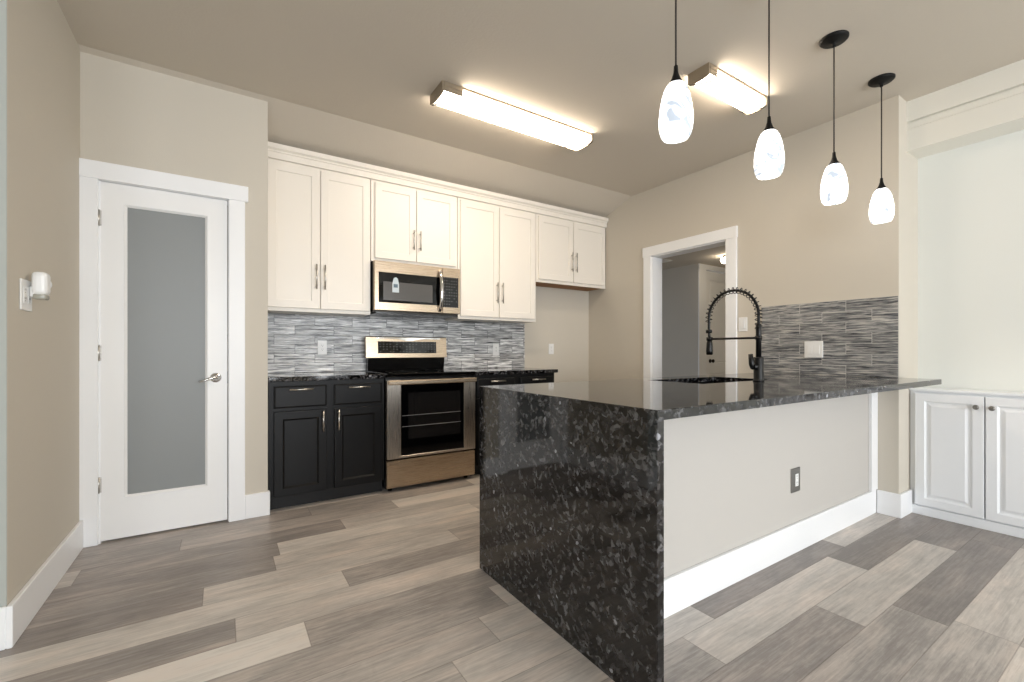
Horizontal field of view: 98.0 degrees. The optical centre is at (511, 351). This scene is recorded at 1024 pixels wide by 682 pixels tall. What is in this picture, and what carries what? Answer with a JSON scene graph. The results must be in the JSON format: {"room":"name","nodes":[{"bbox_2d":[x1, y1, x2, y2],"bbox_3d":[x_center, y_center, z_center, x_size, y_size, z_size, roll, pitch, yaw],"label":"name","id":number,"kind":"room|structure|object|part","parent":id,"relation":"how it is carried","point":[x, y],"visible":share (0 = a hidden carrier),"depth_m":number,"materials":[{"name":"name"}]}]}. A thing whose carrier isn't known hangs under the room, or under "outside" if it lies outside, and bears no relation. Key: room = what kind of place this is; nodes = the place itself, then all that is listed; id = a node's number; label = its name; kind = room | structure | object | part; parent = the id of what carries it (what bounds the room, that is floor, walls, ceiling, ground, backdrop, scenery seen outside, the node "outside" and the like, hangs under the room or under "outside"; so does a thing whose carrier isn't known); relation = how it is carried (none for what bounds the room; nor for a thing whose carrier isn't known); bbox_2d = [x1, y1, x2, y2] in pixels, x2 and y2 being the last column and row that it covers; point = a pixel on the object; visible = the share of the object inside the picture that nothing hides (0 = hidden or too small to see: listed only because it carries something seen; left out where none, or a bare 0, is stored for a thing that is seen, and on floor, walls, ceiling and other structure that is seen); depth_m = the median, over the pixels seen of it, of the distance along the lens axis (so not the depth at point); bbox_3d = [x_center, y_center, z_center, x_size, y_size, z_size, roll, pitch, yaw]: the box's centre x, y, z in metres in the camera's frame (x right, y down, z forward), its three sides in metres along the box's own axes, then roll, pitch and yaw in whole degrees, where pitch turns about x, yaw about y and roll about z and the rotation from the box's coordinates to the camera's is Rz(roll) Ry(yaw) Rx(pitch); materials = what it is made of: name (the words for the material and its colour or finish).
{"room":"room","nodes":[
{"label":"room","id":0,"kind":"room"},
{"bbox_2d":[0,0,79,606],"bbox_3d":[-3.418,-0.293,1.260,3.036,2.756,1.093,0,0,-33],"label":"wall","id":1,"kind":"structure","parent":0,"point":[43,52],"depth_m":1.90,"materials":[{"name":"beige paint"}]},
{"bbox_2d":[19,278,31,311],"bbox_3d":[-1.938,-0.223,1.776,0.009,0.122,0.115,0,0,-33],"label":"wall outlet","id":2,"kind":"object","parent":1,"relation":"attached to","point":[25,301],"visible":0.97,"depth_m":1.75,"materials":[{"name":"white plastic"}]},
{"bbox_2d":[23,286,26,302],"bbox_3d":[-1.923,-0.223,1.758,0.003,0.066,0.033,0,0,-33],"label":"socket","id":3,"kind":"object","parent":2,"relation":"attached to","point":[24,287],"depth_m":1.75,"materials":[{"name":"grey plastic"}]},
{"bbox_2d":[28,287,30,303],"bbox_3d":[-1.949,-0.223,1.798,0.003,0.066,0.033,0,0,-33],"label":"socket","id":4,"kind":"object","parent":2,"relation":"attached to","point":[29,298],"depth_m":1.79,"materials":[{"name":"grey plastic"}]},
{"bbox_2d":[29,272,51,299],"bbox_3d":[-1.927,-0.266,1.820,0.056,0.112,0.066,0,0,-33],"label":"plug","id":5,"kind":"object","parent":2,"relation":"attached to","point":[40,289],"visible":1,"depth_m":1.80,"materials":[{"name":"white plastic"}]},
{"bbox_2d":[0,520,82,650],"bbox_3d":[-3.332,1.008,1.236,2.954,0.155,0.987,0,0,-33],"label":"baseboard","id":6,"kind":"structure","parent":1,"relation":"attached to","point":[15,618],"depth_m":1.84,"materials":[{"name":"white paint"}]},
{"bbox_2d":[80,52,267,494],"bbox_3d":[-2.220,-0.286,2.949,1.012,2.742,0.636,0,0,-33],"label":"wall","id":7,"kind":"structure","parent":0,"point":[132,116],"depth_m":2.77,"materials":[{"name":"beige paint"}]},
{"bbox_2d":[98,181,227,540],"bbox_3d":[-2.066,0.058,2.663,0.618,2.031,0.092,0,0,-33],"label":"door","id":8,"kind":"structure","parent":7,"relation":"in","point":[164,373],"depth_m":2.67,"materials":[{"name":"white paint"}]},
{"bbox_3d":[-2.076,-0.001,2.686,0.375,1.668,0.006,0,0,-33],"label":"glass pane","id":9,"kind":"part","parent":8,"relation":"part of","materials":[{"name":"grey glass"}]},
{"bbox_3d":[-1.877,0.173,2.745,0.093,0.039,0.024,0,0,-33],"label":"lever","id":10,"kind":"part","parent":8,"relation":"part of","materials":[{"name":"silver metal"}]},
{"bbox_2d":[79,158,247,547],"bbox_3d":[-2.072,0.012,2.710,0.800,2.146,0.126,0,0,-33],"label":"trim","id":11,"kind":"structure","parent":7,"relation":"attached to","point":[91,172],"depth_m":2.51,"materials":[{"name":"white paint"}]},
{"bbox_2d":[245,490,269,518],"bbox_3d":[-1.673,1.008,2.926,0.142,0.155,0.038,0,0,-33],"label":"baseboard","id":12,"kind":"structure","parent":7,"relation":"attached to","point":[256,504],"depth_m":2.91,"materials":[{"name":"white paint"}]},
{"bbox_2d":[227,206,588,493],"bbox_3d":[-0.915,-0.185,4.234,4.600,2.540,0.100,0,0,-33],"label":"wall","id":13,"kind":"structure","parent":0,"point":[562,315],"depth_m":5.11,"materials":[{"name":"beige paint"}]},
{"bbox_2d":[268,158,369,316],"bbox_3d":[-1.552,-0.873,3.559,0.764,1.145,0.336,0,0,-33],"label":"upper cabinet","id":14,"kind":"object","parent":13,"relation":"attached to","point":[319,219],"visible":0.91,"depth_m":3.44,"materials":[{"name":"white paint"}]},
{"bbox_3d":[-1.639,-0.862,3.353,0.355,1.070,0.020,0,0,-33],"label":"door","id":15,"kind":"part","parent":14,"relation":"part of","materials":[{"name":"white paint"}]},
{"bbox_3d":[-1.498,-0.570,3.413,0.011,0.190,0.033,0,0,-33],"label":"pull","id":16,"kind":"part","parent":14,"relation":"part of","materials":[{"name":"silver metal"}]},
{"bbox_3d":[-1.326,-0.862,3.556,0.378,1.070,0.020,0,0,-33],"label":"door","id":17,"kind":"part","parent":14,"relation":"part of","materials":[{"name":"white paint"}]},
{"bbox_2d":[268,313,524,372],"bbox_3d":[-0.915,-0.085,4.168,2.501,0.540,0.010,0,0,-33],"label":"tile backsplash","id":18,"kind":"structure","parent":13,"relation":"attached to","point":[293,339],"depth_m":3.90,"materials":[{"name":"grey tile"}]},
{"bbox_2d":[318,340,326,354],"bbox_3d":[-1.586,-0.030,3.721,0.072,0.118,0.009,0,0,-33],"label":"wall outlet","id":19,"kind":"object","parent":18,"relation":"attached to","point":[322,345],"visible":1,"depth_m":3.72,"materials":[{"name":"white plastic"}]},
{"bbox_2d":[320,344,324,351],"bbox_3d":[-1.584,-0.030,3.719,0.033,0.066,0.003,0,0,-33],"label":"socket","id":20,"kind":"object","parent":19,"relation":"attached to","point":[322,346],"depth_m":3.72,"materials":[{"name":"grey plastic"}]},
{"bbox_2d":[493,343,498,354],"bbox_3d":[-0.168,-0.018,4.641,0.072,0.125,0.009,0,0,-33],"label":"wall outlet","id":21,"kind":"object","parent":18,"relation":"attached to","point":[495,345],"visible":1,"depth_m":4.64,"materials":[{"name":"white plastic"}]},
{"bbox_2d":[370,179,456,268],"bbox_3d":[-0.897,-1.096,3.983,0.784,0.698,0.336,0,0,-33],"label":"upper cabinet","id":22,"kind":"object","parent":13,"relation":"attached to","point":[408,225],"visible":0.91,"depth_m":3.85,"materials":[{"name":"white paint"}]},
{"bbox_3d":[-0.986,-1.085,3.777,0.353,0.624,0.020,0,0,-33],"label":"door","id":23,"kind":"part","parent":22,"relation":"part of","materials":[{"name":"white paint"}]},
{"bbox_2d":[367,260,459,318],"bbox_3d":[-0.872,-0.526,3.939,0.772,0.431,0.418,0,0,-33],"label":"microwave oven","id":24,"kind":"object","parent":22,"relation":"attached to","point":[396,289],"visible":0.99,"depth_m":3.79,"materials":[{"name":"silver metal"}]},
{"bbox_3d":[-0.877,-0.537,3.787,0.598,0.405,0.042,0,0,-33],"label":"door","id":25,"kind":"part","parent":24,"relation":"part of","materials":[{"name":"silver metal"}]},
{"bbox_3d":[-0.850,-0.525,3.778,0.562,0.248,0.003,0,0,-33],"label":"door glass","id":26,"kind":"part","parent":24,"relation":"part of","materials":[{"name":"black glass"}]},
{"bbox_3d":[-0.622,-0.530,3.894,0.033,0.371,0.073,0,0,-33],"label":"handle","id":27,"kind":"part","parent":24,"relation":"part of","materials":[{"name":"silver metal"}]},
{"bbox_3d":[-0.548,-0.523,3.973,0.152,0.268,0.003,0,0,-33],"label":"keypad glass","id":28,"kind":"part","parent":24,"relation":"part of","materials":[{"name":"black glass"}]},
{"bbox_3d":[-0.794,-0.955,3.869,0.011,0.170,0.033,0,0,-33],"label":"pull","id":29,"kind":"part","parent":22,"relation":"part of","materials":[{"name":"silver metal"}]},
{"bbox_3d":[-0.675,-1.085,3.978,0.373,0.624,0.020,0,0,-33],"label":"door","id":30,"kind":"part","parent":22,"relation":"part of","materials":[{"name":"white paint"}]},
{"bbox_2d":[445,197,535,322],"bbox_3d":[-0.191,-0.873,4.441,0.888,1.145,0.336,0,0,-33],"label":"upper cabinet","id":31,"kind":"object","parent":13,"relation":"attached to","point":[496,245],"visible":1,"depth_m":4.30,"materials":[{"name":"white paint"}]},
{"bbox_3d":[-0.305,-0.862,4.218,0.412,1.070,0.020,0,0,-33],"label":"door","id":32,"kind":"part","parent":31,"relation":"part of","materials":[{"name":"white paint"}]},
{"bbox_3d":[0.054,-0.862,4.451,0.428,1.070,0.020,0,0,-33],"label":"door","id":33,"kind":"part","parent":31,"relation":"part of","materials":[{"name":"white paint"}]},
{"bbox_2d":[549,344,553,353],"bbox_3d":[0.446,-0.025,5.051,0.072,0.118,0.009,0,0,-33],"label":"wall outlet","id":34,"kind":"object","parent":13,"relation":"attached to","point":[551,346],"visible":1,"depth_m":5.05,"materials":[{"name":"white plastic"}]},
{"bbox_2d":[536,214,604,290],"bbox_3d":[0.599,-1.081,4.954,0.982,0.728,0.336,0,0,-33],"label":"upper cabinet","id":35,"kind":"object","parent":13,"relation":"attached to","point":[570,255],"visible":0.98,"depth_m":4.82,"materials":[{"name":"white paint"}]},
{"bbox_2d":[268,141,608,227],"bbox_3d":[-0.354,-1.469,4.168,3.442,0.102,0.048,0,0,-33],"label":"crown molding","id":36,"kind":"structure","parent":35,"relation":"attached to","point":[276,151],"depth_m":3.86,"materials":[{"name":"white paint"}]},
{"bbox_3d":[0.466,-1.072,4.719,0.462,0.650,0.020,0,0,-33],"label":"door","id":37,"kind":"part","parent":35,"relation":"part of","materials":[{"name":"white paint"}]},
{"bbox_3d":[0.864,-1.072,4.977,0.470,0.650,0.020,0,0,-33],"label":"door","id":38,"kind":"part","parent":35,"relation":"part of","materials":[{"name":"white paint"}]},
{"bbox_2d":[0,474,1023,681],"bbox_3d":[1.232,1.085,2.051,11.700,0.001,10.300,0,0,-33],"label":"floor","id":39,"kind":"structure","parent":0,"point":[384,585],"depth_m":1.85,"materials":[{"name":"grey wood"}]},
{"bbox_2d":[268,378,383,509],"bbox_3d":[-1.456,0.646,3.428,0.780,0.878,0.655,0,0,-33],"label":"base cabinet","id":40,"kind":"object","parent":39,"relation":"on","point":[326,437],"visible":0.95,"depth_m":3.17,"materials":[{"name":"black paint"}]},
{"bbox_3d":[-1.462,0.313,3.085,0.332,0.148,0.022,0,0,-33],"label":"drawer","id":41,"kind":"part","parent":40,"relation":"part of","materials":[{"name":"black paint"}]},
{"bbox_3d":[-1.463,0.699,3.086,0.332,0.576,0.020,0,0,-33],"label":"door","id":42,"kind":"part","parent":40,"relation":"part of","materials":[{"name":"black paint"}]},
{"bbox_3d":[-1.448,0.263,3.063,0.150,0.012,0.034,0,0,-33],"label":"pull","id":43,"kind":"part","parent":40,"relation":"part of","materials":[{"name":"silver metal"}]},
{"bbox_3d":[-1.331,0.493,3.139,0.012,0.145,0.034,0,0,-33],"label":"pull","id":44,"kind":"part","parent":40,"relation":"part of","materials":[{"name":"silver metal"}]},
{"bbox_2d":[268,371,384,381],"bbox_3d":[-1.464,0.191,3.439,0.785,0.032,0.632,0,0,-33],"label":"countertop","id":45,"kind":"structure","parent":40,"relation":"on","point":[305,376],"depth_m":3.24,"materials":[{"name":"black stone"}]},
{"bbox_3d":[-1.244,0.493,3.196,0.012,0.145,0.034,0,0,-33],"label":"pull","id":46,"kind":"part","parent":40,"relation":"part of","materials":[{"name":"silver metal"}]},
{"bbox_3d":[-1.137,0.313,3.296,0.340,0.148,0.022,0,0,-33],"label":"drawer","id":47,"kind":"part","parent":40,"relation":"part of","materials":[{"name":"black paint"}]},
{"bbox_3d":[-1.137,0.699,3.297,0.340,0.576,0.020,0,0,-33],"label":"door","id":48,"kind":"part","parent":40,"relation":"part of","materials":[{"name":"black paint"}]},
{"bbox_3d":[-1.123,0.263,3.275,0.150,0.012,0.034,0,0,-33],"label":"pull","id":49,"kind":"part","parent":40,"relation":"part of","materials":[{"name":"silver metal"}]},
{"bbox_2d":[364,336,476,490],"bbox_3d":[-0.797,0.478,3.830,0.768,1.214,0.682,0,0,-33],"label":"range","id":50,"kind":"object","parent":39,"relation":"on","point":[429,415],"visible":0.9,"depth_m":3.61,"materials":[{"name":"silver metal"}]},
{"bbox_3d":[-0.945,-0.034,4.045,0.546,0.106,0.021,0,0,-33],"label":"control panel","id":51,"kind":"part","parent":50,"relation":"part of","materials":[{"name":"black glass"}]},
{"bbox_2d":[367,369,475,376],"bbox_3d":[-0.781,0.185,3.812,0.761,0.028,0.573,0,0,-33],"label":"cooktop","id":52,"kind":"object","parent":50,"relation":"in","point":[390,372],"depth_m":3.70,"materials":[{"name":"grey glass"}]},
{"bbox_3d":[-0.640,0.525,3.595,0.755,0.604,0.040,0,0,-33],"label":"oven door","id":53,"kind":"part","parent":50,"relation":"part of","materials":[{"name":"silver metal"}]},
{"bbox_3d":[-0.641,0.946,3.597,0.755,0.207,0.034,0,0,-33],"label":"drawer","id":54,"kind":"part","parent":50,"relation":"part of","materials":[{"name":"silver metal"}]},
{"bbox_3d":[-0.619,0.240,3.563,0.751,0.034,0.040,0,0,-33],"label":"handle","id":55,"kind":"part","parent":50,"relation":"part of","materials":[{"name":"silver metal"}]},
{"bbox_3d":[-0.639,0.516,3.595,0.541,0.586,0.032,0,0,-33],"label":"door glass","id":56,"kind":"part","parent":50,"relation":"part of","materials":[{"name":"black glass"}]},
{"bbox_2d":[470,373,553,475],"bbox_3d":[-0.111,0.646,4.301,0.884,0.878,0.655,0,0,-33],"label":"base cabinet","id":57,"kind":"object","parent":39,"relation":"on","point":[530,378],"visible":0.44,"depth_m":3.92,"materials":[{"name":"black paint"}]},
{"bbox_3d":[-0.139,0.699,3.945,0.390,0.576,0.020,0,0,-33],"label":"door","id":58,"kind":"part","parent":57,"relation":"part of","materials":[{"name":"black paint"}]},
{"bbox_3d":[-0.139,0.313,3.944,0.390,0.148,0.022,0,0,-33],"label":"drawer","id":59,"kind":"part","parent":57,"relation":"part of","materials":[{"name":"black paint"}]},
{"bbox_2d":[453,367,557,374],"bbox_3d":[-0.108,0.191,4.319,0.912,0.032,0.632,0,0,-33],"label":"countertop","id":60,"kind":"structure","parent":57,"relation":"on","point":[515,370],"depth_m":4.14,"materials":[{"name":"black stone"}]},
{"bbox_3d":[0.235,0.313,4.186,0.380,0.148,0.022,0,0,-33],"label":"drawer","id":61,"kind":"part","parent":57,"relation":"part of","materials":[{"name":"black paint"}]},
{"bbox_2d":[480,373,941,681],"bbox_3d":[1.256,0.630,2.501,2.676,0.910,1.089,0,0,-33],"label":"countertop","id":62,"kind":"structure","parent":39,"relation":"on","point":[572,473],"depth_m":1.66,"materials":[{"name":"black stone"}]},
{"bbox_3d":[0.146,0.646,1.781,0.030,0.879,1.089,0,0,-33],"label":"waterfall panel","id":63,"kind":"part","parent":62,"relation":"part of","materials":[{"name":"black stone"}]},
{"bbox_2d":[692,381,724,383],"bbox_3d":[1.205,0.316,2.718,0.716,0.218,0.406,0,0,-33],"label":"sink","id":64,"kind":"object","parent":62,"relation":"in","point":[708,382],"visible":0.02,"depth_m":3.02,"materials":[{"name":"black"}]},
{"bbox_2d":[480,373,941,420],"bbox_3d":[1.256,0.191,2.501,2.676,0.031,1.089,0,0,-33],"label":"countertop","id":65,"kind":"structure","parent":62,"relation":"on","point":[659,398],"depth_m":1.98,"materials":[{"name":"black stone"}]},
{"bbox_2d":[705,287,764,381],"bbox_3d":[1.327,-0.107,2.693,0.102,0.565,0.365,0,0,-33],"label":"kitchen faucet","id":66,"kind":"object","parent":62,"relation":"on","point":[756,364],"visible":1,"depth_m":2.58,"materials":[{"name":"black metal"}]},
{"bbox_3d":[1.343,-0.078,2.707,0.038,0.022,0.348,0,0,-33],"label":"holder arm","id":67,"kind":"part","parent":66,"relation":"part of","materials":[{"name":"black metal"}]},
{"bbox_3d":[1.377,0.058,2.557,0.038,0.085,0.032,0,0,-33],"label":"lever","id":68,"kind":"part","parent":66,"relation":"part of","materials":[{"name":"black metal"}]},
{"bbox_2d":[909,387,1023,538],"bbox_3d":[3.115,0.666,2.460,0.212,0.838,1.380,0,0,-33],"label":"base cabinet","id":69,"kind":"object","parent":39,"relation":"on","point":[967,445],"visible":0.97,"depth_m":2.76,"materials":[{"name":"white paint"}]},
{"bbox_3d":[2.786,0.649,2.844,0.020,0.740,0.322,0,0,-33],"label":"door","id":70,"kind":"part","parent":69,"relation":"part of","materials":[{"name":"white paint"}]},
{"bbox_3d":[2.968,0.649,2.563,0.020,0.740,0.332,0,0,-33],"label":"door","id":71,"kind":"part","parent":69,"relation":"part of","materials":[{"name":"white paint"}]},
{"bbox_2d":[57,0,1023,216],"bbox_3d":[0.193,-1.622,0.125,7.860,0.398,8.200,0,0,-33],"label":"ceiling","id":72,"kind":"structure","parent":0,"point":[355,80],"depth_m":2.56,"materials":[{"name":"beige paint"}]},
{"bbox_2d":[430,80,592,151],"bbox_3d":[0.042,-1.632,3.165,1.252,0.078,0.209,0,0,-33],"label":"ceiling light","id":73,"kind":"object","parent":72,"relation":"attached to","point":[448,95],"visible":1,"depth_m":3.07,"materials":[{"name":"beige plastic"}]},
{"bbox_2d":[659,0,693,143],"bbox_3d":[0.611,-1.233,1.660,0.132,0.876,0.132,0,0,-33],"label":"pendant light","id":74,"kind":"object","parent":72,"relation":"hanging from","point":[676,117],"visible":1,"depth_m":1.62,"materials":[{"name":"white glass"}]},
{"bbox_3d":[0.611,-1.336,1.660,0.006,0.590,0.006,0,0,35],"label":"cord","id":75,"kind":"part","parent":74,"relation":"part of","materials":[{"name":"black plastic"}]},
{"bbox_3d":[0.611,-0.896,1.660,0.122,0.202,0.122,0,0,-33],"label":"lamp shade","id":76,"kind":"part","parent":74,"relation":"part of","materials":[{"name":"white glass"}]},
{"bbox_2d":[688,62,766,114],"bbox_3d":[1.367,-1.632,2.803,0.637,0.078,0.149,0,0,-33],"label":"ceiling light","id":77,"kind":"object","parent":72,"relation":"attached to","point":[709,78],"visible":1,"depth_m":2.75,"materials":[{"name":"beige plastic"}]},
{"bbox_2d":[754,0,784,179],"bbox_3d":[1.167,-1.233,2.020,0.132,0.876,0.132,0,0,-33],"label":"pendant light","id":78,"kind":"object","parent":72,"relation":"hanging from","point":[769,157],"visible":1,"depth_m":1.99,"materials":[{"name":"white glass"}]},
{"bbox_3d":[1.167,-1.336,2.020,0.006,0.590,0.006,0,0,-10],"label":"cord","id":79,"kind":"part","parent":78,"relation":"part of","materials":[{"name":"black plastic"}]},
{"bbox_3d":[1.167,-0.896,2.020,0.122,0.202,0.122,0,0,-33],"label":"lamp shade","id":80,"kind":"part","parent":78,"relation":"part of","materials":[{"name":"white glass"}]},
{"bbox_2d":[819,30,848,204],"bbox_3d":[1.722,-1.233,2.380,0.132,0.876,0.132,0,0,-33],"label":"pendant light","id":81,"kind":"object","parent":72,"relation":"hanging from","point":[834,183],"visible":1,"depth_m":2.35,"materials":[{"name":"white glass"}]},
{"bbox_3d":[1.722,-0.896,2.380,0.122,0.202,0.122,0,0,-33],"label":"lamp shade","id":82,"kind":"part","parent":81,"relation":"part of","materials":[{"name":"white glass"}]},
{"bbox_3d":[1.722,-1.336,2.380,0.006,0.590,0.006,0,0,35],"label":"cord","id":83,"kind":"part","parent":81,"relation":"part of","materials":[{"name":"black plastic"}]},
{"bbox_2d":[868,73,895,223],"bbox_3d":[2.272,-1.233,2.737,0.132,0.876,0.132,0,0,-33],"label":"pendant light","id":84,"kind":"object","parent":72,"relation":"hanging from","point":[881,208],"visible":1,"depth_m":2.71,"materials":[{"name":"white glass"}]},
{"bbox_3d":[2.272,-1.336,2.737,0.006,0.590,0.006,0,0,35],"label":"cord","id":85,"kind":"part","parent":84,"relation":"part of","materials":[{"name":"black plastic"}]},
{"bbox_3d":[2.272,-0.896,2.737,0.122,0.202,0.122,0,0,-33],"label":"lamp shade","id":86,"kind":"part","parent":84,"relation":"part of","materials":[{"name":"white glass"}]},
{"bbox_2d":[662,264,697,376],"bbox_3d":[2.374,-0.135,7.744,0.100,2.440,1.990,0,0,-33],"label":"wall","id":87,"kind":"structure","parent":0,"point":[679,284],"depth_m":7.14,"materials":[{"name":"beige paint"}]},
{"bbox_2d":[698,263,724,374],"bbox_3d":[3.340,-0.135,7.172,1.090,2.440,0.022,0,0,-33],"label":"door frame","id":88,"kind":"structure","parent":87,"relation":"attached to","point":[702,268],"depth_m":6.91,"materials":[{"name":"white paint"}]},
{"bbox_2d":[706,271,724,374],"bbox_3d":[3.374,-0.095,7.192,0.790,2.340,0.105,0,0,-33],"label":"door","id":89,"kind":"structure","parent":87,"relation":"in","point":[715,282],"depth_m":7.18,"materials":[{"name":"white paint"}]},
{"bbox_2d":[662,246,724,271],"bbox_3d":[2.815,-1.405,6.535,4.164,0.100,4.500,0,0,-33],"label":"ceiling","id":90,"kind":"structure","parent":0,"point":[712,256],"depth_m":6.51,"materials":[{"name":"beige paint"}]},
{"bbox_2d":[662,258,672,262],"bbox_3d":[2.200,-1.346,6.624,0.320,0.018,0.220,0,0,-33],"label":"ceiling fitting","id":91,"kind":"object","parent":90,"relation":"attached to","point":[663,259],"visible":0.35,"depth_m":6.58,"materials":[{"name":"white plastic"}]},
{"bbox_2d":[589,95,917,511],"bbox_3d":[1.918,-0.293,4.261,0.464,2.756,2.937,0,0,-33],"label":"wall","id":92,"kind":"structure","parent":0,"point":[793,247],"depth_m":3.42,"materials":[{"name":"beige paint"}]},
{"bbox_2d":[643,225,737,377],"bbox_3d":[1.709,0.006,4.268,0.169,2.158,1.016,0,0,-33],"label":"trim","id":93,"kind":"structure","parent":92,"relation":"attached to","point":[653,256],"depth_m":4.45,"materials":[{"name":"white paint"}]},
{"bbox_2d":[739,317,746,330],"bbox_3d":[1.953,-0.227,3.768,0.012,0.118,0.074,0,0,-33],"label":"light switch","id":94,"kind":"object","parent":92,"relation":"attached to","point":[743,320],"visible":1,"depth_m":3.76,"materials":[{"name":"white plastic"}]},
{"bbox_2d":[761,296,897,377],"bbox_3d":[2.278,-0.093,3.269,0.010,0.536,0.876,0,0,-33],"label":"tile backsplash","id":95,"kind":"structure","parent":92,"relation":"attached to","point":[859,337],"depth_m":3.19,"materials":[{"name":"grey tile"}]},
{"bbox_2d":[804,341,822,357],"bbox_3d":[2.240,-0.013,3.308,0.012,0.122,0.124,0,0,-33],"label":"light switch","id":96,"kind":"object","parent":95,"relation":"attached to","point":[812,349],"visible":1,"depth_m":3.31,"materials":[{"name":"white plastic"}]},
{"bbox_2d":[907,59,1023,158],"bbox_3d":[4.114,-1.505,0.918,0.218,0.332,5.063,0,0,-33],"label":"trim","id":97,"kind":"structure","parent":92,"relation":"attached to","point":[989,105],"depth_m":2.75,"materials":[{"name":"white paint"}]},
{"bbox_2d":[664,394,868,577],"bbox_3d":[1.345,0.651,2.340,2.588,0.868,0.077,0,0,-33],"label":"wall","id":98,"kind":"structure","parent":0,"point":[727,475],"depth_m":2.20,"materials":[{"name":"grey paint"}]},
{"bbox_2d":[664,489,911,618],"bbox_3d":[1.486,1.008,2.297,2.777,0.155,0.148,0,0,-33],"label":"baseboard","id":99,"kind":"structure","parent":98,"relation":"attached to","point":[687,587],"depth_m":2.24,"materials":[{"name":"white paint"}]},
{"bbox_2d":[791,467,799,492],"bbox_3d":[1.540,0.699,2.415,0.094,0.130,0.009,0,0,-33],"label":"island outlet","id":100,"kind":"object","parent":98,"relation":"attached to","point":[795,472],"visible":1,"depth_m":2.41,"materials":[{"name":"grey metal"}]},
{"bbox_2d":[795,474,798,486],"bbox_3d":[1.546,0.699,2.416,0.033,0.066,0.003,0,0,-33],"label":"socket","id":101,"kind":"object","parent":100,"relation":"attached to","point":[796,475],"depth_m":2.42,"materials":[{"name":"grey plastic"}]},
{"bbox_2d":[869,392,877,491],"bbox_3d":[2.416,0.574,2.977,0.098,0.713,0.020,0,0,-33],"label":"trim","id":102,"kind":"structure","parent":98,"relation":"attached to","point":[873,397],"depth_m":2.96,"materials":[{"name":"white paint"}]},
{"bbox_2d":[918,130,1023,391],"bbox_3d":[4.247,-0.293,1.005,0.100,2.756,5.063,0,0,-33],"label":"wall niche","id":103,"kind":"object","parent":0,"point":[971,197],"visible":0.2,"depth_m":2.88,"materials":[{"name":"white paint"}]}
]}

